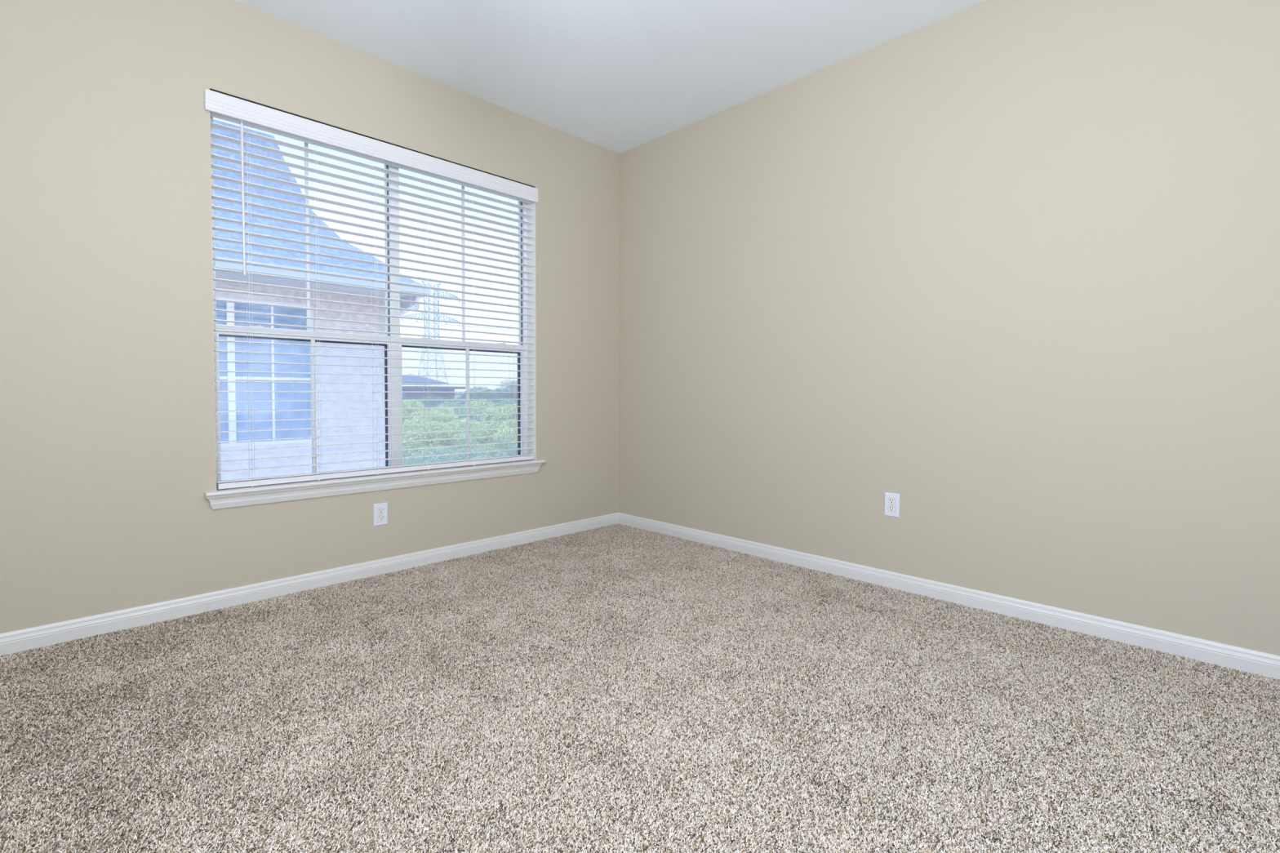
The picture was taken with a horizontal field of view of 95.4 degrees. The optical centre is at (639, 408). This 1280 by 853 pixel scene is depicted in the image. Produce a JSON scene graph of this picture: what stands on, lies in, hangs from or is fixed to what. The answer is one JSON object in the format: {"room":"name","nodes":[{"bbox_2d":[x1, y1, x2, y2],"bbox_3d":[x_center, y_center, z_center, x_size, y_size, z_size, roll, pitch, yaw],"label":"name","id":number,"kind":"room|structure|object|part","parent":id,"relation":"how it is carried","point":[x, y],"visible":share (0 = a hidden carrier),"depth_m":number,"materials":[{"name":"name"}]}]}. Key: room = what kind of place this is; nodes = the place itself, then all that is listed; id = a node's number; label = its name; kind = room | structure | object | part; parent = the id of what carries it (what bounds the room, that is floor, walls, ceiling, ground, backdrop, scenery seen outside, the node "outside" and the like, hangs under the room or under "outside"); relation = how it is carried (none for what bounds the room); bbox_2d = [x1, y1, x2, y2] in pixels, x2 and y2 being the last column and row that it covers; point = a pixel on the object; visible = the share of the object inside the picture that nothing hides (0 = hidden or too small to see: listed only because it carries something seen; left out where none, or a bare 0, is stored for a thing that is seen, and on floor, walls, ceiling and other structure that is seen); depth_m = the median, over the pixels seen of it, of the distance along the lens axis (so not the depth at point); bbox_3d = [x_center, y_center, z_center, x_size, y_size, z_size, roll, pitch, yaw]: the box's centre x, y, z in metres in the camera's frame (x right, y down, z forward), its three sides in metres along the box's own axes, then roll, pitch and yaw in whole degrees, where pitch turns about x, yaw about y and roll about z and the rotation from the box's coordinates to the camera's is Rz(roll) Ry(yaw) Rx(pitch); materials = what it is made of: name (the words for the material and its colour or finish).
{"room":"empty bedroom","nodes":[
{"label":"empty bedroom","id":0,"kind":"room"},
{"bbox_2d":[0,0,619,633],"bbox_3d":[-1.877,-0.472,2.739,0.170,3.140,5.040,2,2,45],"label":"wall","id":1,"kind":"structure","parent":0,"point":[108,425],"depth_m":2.49,"materials":[{"name":"beige paint"}]},
{"bbox_2d":[0,512,617,657],"bbox_3d":[-1.817,0.866,2.711,0.014,0.086,4.700,2,2,45],"label":"baseboard","id":2,"kind":"structure","parent":1,"relation":"attached to","point":[26,639],"depth_m":2.73,"materials":[{"name":"white paint"}]},
{"bbox_2d":[209,88,536,480],"bbox_3d":[-1.352,-0.527,3.264,0.170,1.805,1.726,2,2,45],"label":"window","id":3,"kind":"structure","parent":1,"relation":"in","point":[388,345],"depth_m":3.27,"materials":[{"name":"white paint"}]},
{"bbox_3d":[-1.704,-0.879,2.987,0.023,1.049,0.799,2,2,45],"label":"sash","id":4,"kind":"part","parent":3,"relation":"part of","materials":[{"name":"white plastic"}]},
{"bbox_3d":[-1.708,-0.002,3.013,0.024,0.707,0.799,2,2,45],"label":"screen frame","id":5,"kind":"part","parent":3,"relation":"part of","materials":[{"name":"grey"}]},
{"bbox_3d":[-1.687,-0.023,2.991,0.028,0.749,0.799,2,2,45],"label":"sash","id":6,"kind":"part","parent":3,"relation":"part of","materials":[{"name":"white plastic"}]},
{"bbox_2d":[204,88,537,489],"bbox_3d":[-1.311,-0.532,3.217,0.078,1.772,1.753,2,2,45],"label":"window blind","id":7,"kind":"object","parent":3,"relation":"attached to","point":[221,106],"visible":0.94,"depth_m":3.04,"materials":[{"name":"white plastic"}]},
{"bbox_3d":[-1.824,-0.512,2.720,0.054,1.710,0.012,2,2,45],"label":"ladder cord","id":8,"kind":"part","parent":7,"relation":"part of","materials":[{"name":"white fabric"}]},
{"bbox_3d":[-1.623,-0.516,2.922,0.054,1.710,0.012,2,2,45],"label":"ladder cord","id":9,"kind":"part","parent":7,"relation":"part of","materials":[{"name":"white fabric"}]},
{"bbox_3d":[-1.421,-0.521,3.124,0.054,1.710,0.012,2,2,45],"label":"ladder cord","id":10,"kind":"part","parent":7,"relation":"part of","materials":[{"name":"white fabric"}]},
{"bbox_3d":[-1.319,0.338,3.253,0.053,0.027,1.706,2,2,45],"label":"rail","id":11,"kind":"part","parent":7,"relation":"part of","materials":[{"name":"white plastic"}]},
{"bbox_3d":[-1.219,-0.526,3.327,0.054,1.710,0.012,2,2,45],"label":"ladder cord","id":12,"kind":"part","parent":7,"relation":"part of","materials":[{"name":"white fabric"}]},
{"bbox_3d":[-1.018,-0.531,3.529,0.054,1.710,0.012,2,2,45],"label":"ladder cord","id":13,"kind":"part","parent":7,"relation":"part of","materials":[{"name":"white fabric"}]},
{"bbox_3d":[-0.818,-0.536,3.729,0.054,1.710,0.012,2,2,45],"label":"ladder cord","id":14,"kind":"part","parent":7,"relation":"part of","materials":[{"name":"white fabric"}]},
{"bbox_3d":[-1.097,-0.017,3.624,0.024,0.707,0.824,2,2,45],"label":"screen frame","id":15,"kind":"part","parent":3,"relation":"part of","materials":[{"name":"grey"}]},
{"bbox_3d":[-1.076,-0.038,3.603,0.028,0.749,0.824,2,2,45],"label":"sash","id":16,"kind":"part","parent":3,"relation":"part of","materials":[{"name":"white plastic"}]},
{"bbox_3d":[-1.093,-0.894,3.599,0.023,1.049,0.824,2,2,45],"label":"sash","id":17,"kind":"part","parent":3,"relation":"part of","materials":[{"name":"white plastic"}]},
{"bbox_2d":[204,459,546,509],"bbox_3d":[-1.312,0.397,3.256,0.138,0.082,1.824,2,2,45],"label":"trim","id":18,"kind":"structure","parent":1,"relation":"attached to","point":[220,499],"depth_m":3.03,"materials":[{"name":"white paint"}]},
{"bbox_2d":[373,502,387,526],"bbox_3d":[-1.393,0.569,3.131,0.007,0.119,0.073,2,2,45],"label":"electrical outlet","id":19,"kind":"object","parent":1,"relation":"attached to","point":[380,510],"visible":1,"depth_m":3.13,"materials":[{"name":"white plastic"}]},
{"bbox_2d":[377,515,384,520],"bbox_3d":[-1.392,0.589,3.131,0.002,0.029,0.037,2,2,45],"label":"socket","id":20,"kind":"object","parent":19,"relation":"attached to","point":[380,517],"depth_m":3.13,"materials":[{"name":"grey plastic"}]},
{"bbox_2d":[377,507,384,513],"bbox_3d":[-1.391,0.550,3.129,0.003,0.029,0.037,2,2,45],"label":"socket","id":21,"kind":"object","parent":19,"relation":"attached to","point":[380,510],"depth_m":3.13,"materials":[{"name":"white plastic"}]},
{"bbox_2d":[235,0,985,153],"bbox_3d":[-0.307,-1.868,1.139,4.250,0.150,4.700,2,2,45],"label":"ceiling","id":22,"kind":"structure","parent":0,"point":[617,76],"depth_m":2.95,"materials":[{"name":"white paint"}]},
{"bbox_2d":[0,525,1279,852],"bbox_3d":[-0.317,1.028,1.099,4.420,0.141,4.870,2,2,45],"label":"floor","id":23,"kind":"structure","parent":0,"point":[399,596],"depth_m":1.61,"materials":[{"name":"beige carpet"}]},
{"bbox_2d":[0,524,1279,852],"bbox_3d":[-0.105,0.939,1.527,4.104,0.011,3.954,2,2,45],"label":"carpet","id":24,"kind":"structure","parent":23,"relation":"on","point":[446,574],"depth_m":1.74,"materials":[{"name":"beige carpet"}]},
{"bbox_2d":[618,0,1279,656],"bbox_3d":[1.467,-0.464,2.843,4.420,3.140,0.170,2,2,45],"label":"wall","id":25,"kind":"structure","parent":0,"point":[1008,270],"depth_m":2.60,"materials":[{"name":"beige paint"}]},
{"bbox_2d":[884,492,899,517],"bbox_3d":[1.270,0.487,2.938,0.073,0.119,0.007,2,2,45],"label":"electrical outlet","id":26,"kind":"object","parent":25,"relation":"attached to","point":[891,500],"visible":1,"depth_m":2.93,"materials":[{"name":"white plastic"}]},
{"bbox_2d":[888,506,895,511],"bbox_3d":[1.269,0.506,2.938,0.037,0.029,0.002,2,2,45],"label":"socket","id":27,"kind":"object","parent":26,"relation":"attached to","point":[891,508],"depth_m":2.93,"materials":[{"name":"grey plastic"}]},
{"bbox_2d":[888,497,895,504],"bbox_3d":[1.269,0.467,2.937,0.037,0.029,0.002,2,2,45],"label":"socket","id":28,"kind":"object","parent":26,"relation":"attached to","point":[891,500],"depth_m":2.93,"materials":[{"name":"grey plastic"}]},
{"bbox_2d":[617,512,1279,680],"bbox_3d":[1.338,0.872,2.875,4.250,0.086,0.014,2,2,45],"label":"baseboard","id":29,"kind":"structure","parent":25,"relation":"attached to","point":[1265,664],"depth_m":2.58,"materials":[{"name":"white paint"}]},
{"label":"outside","id":30,"kind":"structure","parent":0,"visible":0},
{"bbox_3d":[-18.492,-0.094,269.804,399.400,0.500,650.000,2,2,45],"label":"ground","id":31,"kind":"structure","parent":30,"visible":0},
{"bbox_2d":[213,119,431,480],"bbox_3d":[-8.049,1.124,8.466,6.075,11.590,7.640,2,2,45],"label":"neighboring house","id":32,"kind":"structure","parent":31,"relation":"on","point":[224,356],"depth_m":8.30,"materials":[{"name":"brick"}]},
{"bbox_3d":[-5.721,-0.469,7.391,0.010,1.970,2.860,2,2,45],"label":"pane","id":33,"kind":"part","parent":32,"relation":"part of","materials":[{"name":"glass"}]},
{"bbox_2d":[401,280,459,386],"bbox_3d":[-56.935,-15.986,159.448,8.416,37.193,16.574,2,2,45],"label":"transmission tower","id":34,"kind":"structure","parent":31,"relation":"on","point":[438,286],"depth_m":159.31,"materials":[{"name":"silver metal"}]},
{"bbox_2d":[402,398,461,463],"bbox_3d":[-16.511,2.572,44.073,5.725,6.696,5.489,2,2,45],"label":"tree","id":35,"kind":"object","parent":31,"relation":"on","point":[422,411],"visible":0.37,"depth_m":43.71,"materials":[{"name":"green plant"}]},
{"bbox_3d":[-16.261,0.933,44.072,5.664,3.417,5.657,1,2,34],"label":"crown","id":36,"kind":"part","parent":35,"relation":"part of","materials":[{"name":"green plant"}]},
{"bbox_2d":[401,373,465,457],"bbox_3d":[-26.889,0.642,66.829,8.000,9.200,10.700,2,2,45],"label":"house","id":37,"kind":"structure","parent":31,"relation":"on","point":[416,380],"depth_m":65.65,"materials":[{"name":"grey"}]},
{"bbox_2d":[402,417,478,463],"bbox_3d":[-13.445,3.267,37.183,5.105,5.704,4.887,1,2,37],"label":"tree","id":38,"kind":"object","parent":31,"relation":"on","point":[424,428],"visible":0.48,"depth_m":36.11,"materials":[{"name":"green plant"}]},
{"bbox_2d":[413,394,475,416],"bbox_3d":[-20.522,1.974,60.896,9.083,6.933,6.814,2,2,45],"label":"tree","id":39,"kind":"object","parent":31,"relation":"on","point":[428,404],"visible":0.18,"depth_m":60.69,"materials":[{"name":"green plant"}]},
{"bbox_2d":[402,444,491,465],"bbox_3d":[-10.019,4.093,30.815,5.554,4.422,4.891,2,2,45],"label":"tree","id":40,"kind":"object","parent":31,"relation":"on","point":[446,450],"visible":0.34,"depth_m":30.77,"materials":[{"name":"green plant"}]},
{"bbox_2d":[418,400,492,436],"bbox_3d":[-15.146,2.546,48.914,6.516,6.486,6.807,1,2,14],"label":"tree","id":41,"kind":"object","parent":31,"relation":"on","point":[460,411],"visible":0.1,"depth_m":48.61,"materials":[{"name":"green plant"}]},
{"bbox_2d":[454,391,472,401],"bbox_3d":[-25.808,1.191,81.416,8.542,7.330,11.392,1,2,27],"label":"tree","id":42,"kind":"object","parent":31,"relation":"on","point":[460,393],"visible":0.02,"depth_m":79.44,"materials":[{"name":"green plant"}]},
{"bbox_2d":[419,416,517,456],"bbox_3d":[-10.595,3.288,39.279,8.094,5.564,6.069,1,2,30],"label":"tree","id":43,"kind":"object","parent":31,"relation":"on","point":[463,426],"visible":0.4,"depth_m":38.46,"materials":[{"name":"green plant"}]},
{"bbox_2d":[438,398,517,457],"bbox_3d":[-13.851,2.410,51.040,7.418,6.650,9.893,1,2,28],"label":"tree","id":44,"kind":"object","parent":31,"relation":"on","point":[486,410],"visible":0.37,"depth_m":50.89,"materials":[{"name":"green plant"}]},
{"bbox_2d":[459,386,507,406],"bbox_3d":[-21.703,0.799,81.688,8.553,8.128,8.934,1,2,26],"label":"tree","id":45,"kind":"object","parent":31,"relation":"on","point":[479,395],"visible":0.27,"depth_m":80.71,"materials":[{"name":"green plant"}]},
{"bbox_2d":[457,446,514,458],"bbox_3d":[-8.880,4.212,34.425,4.533,3.992,4.631,2,2,45],"label":"tree","id":46,"kind":"object","parent":31,"relation":"on","point":[477,448],"visible":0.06,"depth_m":34.01,"materials":[{"name":"green plant"}]},
{"bbox_2d":[472,400,501,426],"bbox_3d":[-19.074,2.159,66.485,7.144,6.263,7.662,2,2,45],"label":"tree","id":47,"kind":"object","parent":31,"relation":"on","point":[487,401],"visible":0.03,"depth_m":67.56,"materials":[{"name":"green plant"}]},
{"bbox_2d":[474,419,517,456],"bbox_3d":[-9.337,3.394,41.383,5.680,5.243,5.618,2,2,45],"label":"tree","id":48,"kind":"object","parent":31,"relation":"on","point":[505,423],"visible":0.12,"depth_m":40.29,"materials":[{"name":"green plant"}]},
{"bbox_2d":[481,389,517,406],"bbox_3d":[-19.292,1.028,84.261,7.846,7.545,7.824,2,2,45],"label":"tree","id":49,"kind":"object","parent":31,"relation":"on","point":[516,396],"visible":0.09,"depth_m":83.70,"materials":[{"name":"green plant"}]},
{"bbox_2d":[489,398,517,408],"bbox_3d":[-15.587,1.916,72.258,7.658,6.452,7.331,1,2,25],"label":"tree","id":50,"kind":"object","parent":31,"relation":"on","point":[505,401],"visible":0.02,"depth_m":70.90,"materials":[{"name":"green plant"}]},
{"bbox_2d":[490,385,517,399],"bbox_3d":[-19.067,0.447,88.437,8.934,8.479,8.553,-1,2,-27],"label":"tree","id":51,"kind":"object","parent":31,"relation":"on","point":[508,388],"visible":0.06,"depth_m":86.19,"materials":[{"name":"green plant"}]},
{"bbox_2d":[492,413,517,427],"bbox_3d":[-10.371,2.708,51.631,5.658,6.045,5.667,2,2,45],"label":"tree","id":52,"kind":"object","parent":31,"relation":"on","point":[513,417],"visible":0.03,"depth_m":50.17,"materials":[{"name":"green plant"}]},
{"bbox_2d":[497,379,517,400],"bbox_3d":[-17.692,0.296,83.865,5.023,9.045,5.612,2,2,45],"label":"tree","id":53,"kind":"object","parent":31,"relation":"on","point":[506,382],"visible":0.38,"depth_m":83.09,"materials":[{"name":"green plant"}]},
{"bbox_2d":[497,440,517,456],"bbox_3d":[-6.540,4.018,35.918,4.551,4.312,4.426,2,2,45],"label":"tree","id":54,"kind":"object","parent":31,"relation":"on","point":[508,452],"visible":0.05,"depth_m":35.22,"materials":[{"name":"green plant"}]}
]}

